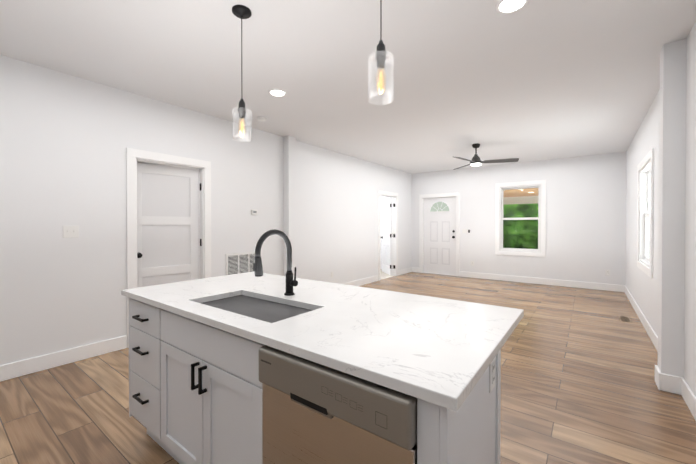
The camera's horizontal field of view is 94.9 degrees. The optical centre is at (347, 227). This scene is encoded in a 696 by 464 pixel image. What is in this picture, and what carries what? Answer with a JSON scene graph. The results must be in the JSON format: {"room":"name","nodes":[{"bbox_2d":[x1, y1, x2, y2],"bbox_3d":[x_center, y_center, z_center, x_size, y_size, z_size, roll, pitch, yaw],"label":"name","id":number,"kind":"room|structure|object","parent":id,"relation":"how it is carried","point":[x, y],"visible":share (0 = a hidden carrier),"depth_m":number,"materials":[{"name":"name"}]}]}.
{"room":"kitchen","nodes":[
{"label":"kitchen","id":0,"kind":"room"},
{"bbox_2d":[0,55,411,364],"bbox_3d":[-1.366,-0.093,4.804,0.120,2.720,10.660,0,1,37],"label":"wall","id":1,"kind":"structure","parent":0,"point":[66,140],"depth_m":3.27,"materials":[{"name":"paint"}]},
{"bbox_2d":[0,335,126,381],"bbox_3d":[-3.418,1.221,1.959,0.016,0.135,3.570,0,1,37],"label":"baseboard","id":2,"kind":"structure","parent":1,"relation":"attached to","point":[12,370],"depth_m":2.95,"materials":[{"name":"paint"}]},
{"bbox_2d":[63,226,78,237],"bbox_3d":[-2.616,0.041,3.021,0.016,0.115,0.115,0,1,37],"label":"switch plate","id":3,"kind":"object","parent":1,"relation":"attached to","point":[70,231],"visible":1,"depth_m":3.02,"materials":[{"name":"plastic"}]},
{"bbox_2d":[137,162,198,287],"bbox_3d":[-2.189,0.262,3.870,0.738,2.008,0.171,0,1,-44],"label":"shaker door","id":4,"kind":"structure","parent":1,"relation":"in","point":[167,224],"depth_m":3.86,"materials":[{"name":"paint"}]},
{"bbox_2d":[126,148,210,347],"bbox_3d":[-2.115,0.213,3.806,0.156,2.122,0.944,0,1,37],"label":"door frame","id":5,"kind":"structure","parent":1,"relation":"attached to","point":[202,167],"depth_m":3.63,"materials":[{"name":"paint"}]},
{"bbox_2d":[226,252,254,274],"bbox_3d":[-1.480,0.539,4.545,0.013,0.360,0.560,0,1,37],"label":"air vent","id":6,"kind":"object","parent":1,"relation":"in","point":[237,263],"visible":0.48,"depth_m":4.49,"materials":[{"name":"plastic"}]},
{"bbox_2d":[251,209,256,214],"bbox_3d":[-1.370,-0.222,4.678,0.024,0.085,0.105,0,1,37],"label":"thermostat","id":7,"kind":"object","parent":1,"relation":"attached to","point":[253,211],"visible":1,"depth_m":4.67,"materials":[{"name":"plastic"}]},
{"bbox_2d":[344,276,377,285],"bbox_3d":[-0.116,1.188,6.370,0.016,0.135,2.730,0,1,37],"label":"baseboard","id":8,"kind":"structure","parent":1,"relation":"attached to","point":[360,282],"depth_m":6.96,"materials":[{"name":"paint"}]},
{"bbox_2d":[381,197,391,274],"bbox_3d":[1.037,0.227,8.602,0.171,2.008,0.758,0,0,-11],"label":"door","id":9,"kind":"structure","parent":1,"relation":"in","point":[386,237],"depth_m":8.50,"materials":[{"name":"paint"}]},
{"bbox_2d":[378,190,397,279],"bbox_3d":[0.941,0.183,7.889,0.156,2.122,0.964,0,1,37],"label":"door frame","id":10,"kind":"structure","parent":1,"relation":"attached to","point":[394,196],"depth_m":8.16,"materials":[{"name":"paint"}]},
{"bbox_2d":[398,268,411,274],"bbox_3d":[1.532,1.171,8.572,0.016,0.135,0.810,0,1,37],"label":"baseboard","id":11,"kind":"structure","parent":1,"relation":"attached to","point":[403,271],"depth_m":8.52,"materials":[{"name":"paint"}]},
{"bbox_2d":[283,136,295,276],"bbox_3d":[-0.944,-0.096,5.176,0.130,2.720,0.160,0,1,37],"label":"wall","id":12,"kind":"structure","parent":0,"point":[289,146],"depth_m":5.12,"materials":[{"name":"paint"}]},
{"bbox_2d":[0,269,695,463],"bbox_3d":[-0.555,1.296,4.096,7.480,0.052,10.520,0,1,37],"label":"floor","id":13,"kind":"structure","parent":0,"point":[578,384],"depth_m":2.42,"materials":[{"name":"brown wood"}]},
{"bbox_2d":[129,301,160,445],"bbox_3d":[-0.958,0.846,1.994,0.483,0.884,0.567,0,1,37],"label":"base cabinet","id":14,"kind":"object","parent":13,"relation":"on","point":[144,321],"depth_m":1.77,"materials":[{"name":"paint"}]},
{"bbox_2d":[161,309,260,463],"bbox_3d":[-0.483,0.849,1.631,0.839,0.884,0.555,0,1,37],"label":"base cabinet","id":15,"kind":"object","parent":13,"relation":"on","point":[257,366],"depth_m":1.39,"materials":[{"name":"paint"}]},
{"bbox_2d":[261,345,496,463],"bbox_3d":[0.091,0.852,1.201,0.722,0.884,0.555,0,1,37],"label":"base cabinet","id":16,"kind":"object","parent":13,"relation":"on","point":[311,414],"depth_m":0.94,"materials":[{"name":"paint"}]},
{"bbox_2d":[121,273,523,412],"bbox_3d":[-0.277,0.392,1.696,2.006,0.030,0.944,0,1,37],"label":"countertop","id":17,"kind":"structure","parent":16,"relation":"on","point":[431,350],"depth_m":1.25,"materials":[{"name":"white stone"}]},
{"bbox_2d":[201,295,312,322],"bbox_3d":[-0.472,0.522,1.598,0.700,0.229,0.360,0,1,37],"label":"sink","id":18,"kind":"object","parent":17,"relation":"in","point":[267,309],"depth_m":1.65,"materials":[{"name":"metal"}]},
{"bbox_2d":[253,229,297,295],"bbox_3d":[-0.378,0.194,1.694,0.090,0.366,0.268,0,1,37],"label":"faucet","id":19,"kind":"object","parent":17,"relation":"on","point":[257,267],"depth_m":1.75,"materials":[{"name":"black metal"}]},
{"bbox_2d":[259,345,416,463],"bbox_3d":[0.078,0.860,1.179,0.593,0.869,0.546,0,1,37],"label":"dishwasher","id":20,"kind":"object","parent":16,"relation":"in","point":[312,412],"depth_m":0.95,"materials":[{"name":"silver metal"}]},
{"bbox_2d":[619,316,630,322],"bbox_3d":[3.837,1.267,4.431,0.110,0.006,0.330,0,1,37],"label":"floor vent","id":21,"kind":"object","parent":13,"relation":"in","point":[624,318],"visible":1,"depth_m":4.40,"materials":[{"name":"beige metal"}]},
{"bbox_2d":[0,0,695,173],"bbox_3d":[-0.565,-1.488,4.120,7.410,0.080,10.780,0,1,37],"label":"ceiling","id":22,"kind":"structure","parent":0,"point":[535,80],"depth_m":2.82,"materials":[{"name":"paint"}]},
{"bbox_2d":[232,5,251,141],"bbox_3d":[-0.703,-1.009,2.119,0.124,0.848,0.124,0,1,37],"label":"pendant light","id":23,"kind":"object","parent":22,"relation":"hanging from","point":[241,12],"visible":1,"depth_m":2.11,"materials":[{"name":"clear glass"}]},
{"bbox_2d":[257,116,266,120],"bbox_3d":[-1.141,-1.431,4.226,0.124,0.036,0.124,0,1,37],"label":"smoke detector","id":24,"kind":"object","parent":22,"relation":"attached to","point":[260,118],"visible":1,"depth_m":4.19,"materials":[{"name":"plastic"}]},
{"bbox_2d":[268,89,286,96],"bbox_3d":[-0.754,-1.439,3.425,0.190,0.007,0.190,0,1,37],"label":"recessed light","id":25,"kind":"object","parent":22,"relation":"in","point":[277,92],"visible":1,"depth_m":3.41,"materials":[{"name":"paint"}]},
{"bbox_2d":[368,0,393,104],"bbox_3d":[0.159,-1.022,1.545,0.124,0.812,0.124,0,1,37],"label":"pendant light","id":26,"kind":"object","parent":22,"relation":"hanging from","point":[380,57],"visible":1,"depth_m":1.53,"materials":[{"name":"clear glass"}]},
{"bbox_2d":[453,143,518,169],"bbox_3d":[2.246,-1.269,5.518,1.193,0.378,1.160,0,1,37],"label":"fan","id":27,"kind":"object","parent":22,"relation":"hanging from","point":[476,160],"visible":1,"depth_m":5.54,"materials":[{"name":"black metal"}]},
{"bbox_2d":[496,0,528,13],"bbox_3d":[1.051,-1.429,2.049,0.190,0.007,0.190,0,1,37],"label":"recessed light","id":28,"kind":"object","parent":22,"relation":"in","point":[507,6],"visible":1,"depth_m":2.06,"materials":[{"name":"paint"}]},
{"bbox_2d":[381,152,625,284],"bbox_3d":[2.611,-0.120,8.373,7.410,2.720,0.180,0,1,37],"label":"wall","id":29,"kind":"structure","parent":0,"point":[585,218],"depth_m":6.85,"materials":[{"name":"paint"}]},
{"bbox_2d":[419,192,459,275],"bbox_3d":[2.445,0.174,8.488,1.094,2.133,0.198,0,1,37],"label":"door frame","id":30,"kind":"structure","parent":29,"relation":"attached to","point":[457,194],"depth_m":8.47,"materials":[{"name":"paint"}]},
{"bbox_2d":[424,197,455,274],"bbox_3d":[2.420,0.217,8.457,0.888,2.005,0.113,0,1,37],"label":"front door","id":31,"kind":"structure","parent":29,"relation":"in","point":[440,235],"depth_m":8.46,"materials":[{"name":"paint"}]},
{"bbox_2d":[499,184,540,252],"bbox_3d":[3.966,-0.197,7.358,0.845,1.510,0.180,0,1,37],"label":"window","id":32,"kind":"structure","parent":29,"relation":"in","point":[529,219],"depth_m":7.33,"materials":[{"name":"plastic"}]},
{"bbox_2d":[495,180,545,256],"bbox_3d":[3.908,-0.197,7.278,1.025,1.690,0.018,0,1,37],"label":"window frame","id":33,"kind":"structure","parent":29,"relation":"attached to","point":[543,182],"depth_m":7.23,"materials":[{"name":"paint"}]},
{"bbox_2d":[460,272,623,291],"bbox_3d":[4.097,1.182,7.148,3.150,0.135,0.016,0,1,37],"label":"baseboard","id":34,"kind":"structure","parent":29,"relation":"attached to","point":[566,283],"depth_m":6.95,"materials":[{"name":"paint"}]},
{"bbox_2d":[625,22,695,395],"bbox_3d":[2.311,-0.071,1.940,0.180,2.720,10.480,0,1,37],"label":"wall","id":35,"kind":"structure","parent":0,"point":[641,286],"depth_m":3.38,"materials":[{"name":"paint"}]},
{"bbox_2d":[639,160,650,267],"bbox_3d":[3.905,-0.162,4.069,0.180,1.290,1.120,0,1,37],"label":"window","id":36,"kind":"structure","parent":35,"relation":"in","point":[644,241],"depth_m":4.50,"materials":[{"name":"plastic"}]},
{"bbox_2d":[637,148,653,277],"bbox_3d":[3.826,-0.162,4.128,0.018,1.470,1.300,0,1,37],"label":"window frame","id":37,"kind":"structure","parent":35,"relation":"attached to","point":[649,271],"depth_m":3.69,"materials":[{"name":"paint"}]},
{"bbox_2d":[624,285,675,387],"bbox_3d":[4.018,1.203,4.394,0.016,0.135,4.520,0,1,37],"label":"baseboard","id":38,"kind":"structure","parent":35,"relation":"attached to","point":[654,338],"depth_m":3.83,"materials":[{"name":"paint"}]},
{"bbox_2d":[658,39,685,377],"bbox_3d":[2.576,-0.076,2.541,0.135,2.720,0.160,0,1,37],"label":"wall","id":39,"kind":"structure","parent":0,"point":[672,158],"depth_m":2.48,"materials":[{"name":"paint"}]},
{"bbox_2d":[676,376,695,420],"bbox_3d":[0.830,1.235,0.135,0.016,0.135,5.800,0,1,37],"label":"baseboard","id":40,"kind":"structure","parent":39,"relation":"attached to","point":[682,388],"depth_m":2.32,"materials":[{"name":"paint"}]},
{"label":"outside","id":41,"kind":"structure","parent":0,"visible":0},
{"bbox_2d":[503,203,537,248],"bbox_3d":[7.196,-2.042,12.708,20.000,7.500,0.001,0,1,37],"label":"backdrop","id":42,"kind":"structure","parent":41,"point":[527,212],"depth_m":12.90,"materials":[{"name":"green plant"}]},
{"bbox_2d":[504,188,537,204],"bbox_3d":[4.236,-0.843,8.762,8.000,0.300,2.400,0,1,37],"label":"ceiling","id":43,"kind":"structure","parent":41,"point":[526,197],"depth_m":9.26,"materials":[{"name":"brown wood"}]}
]}

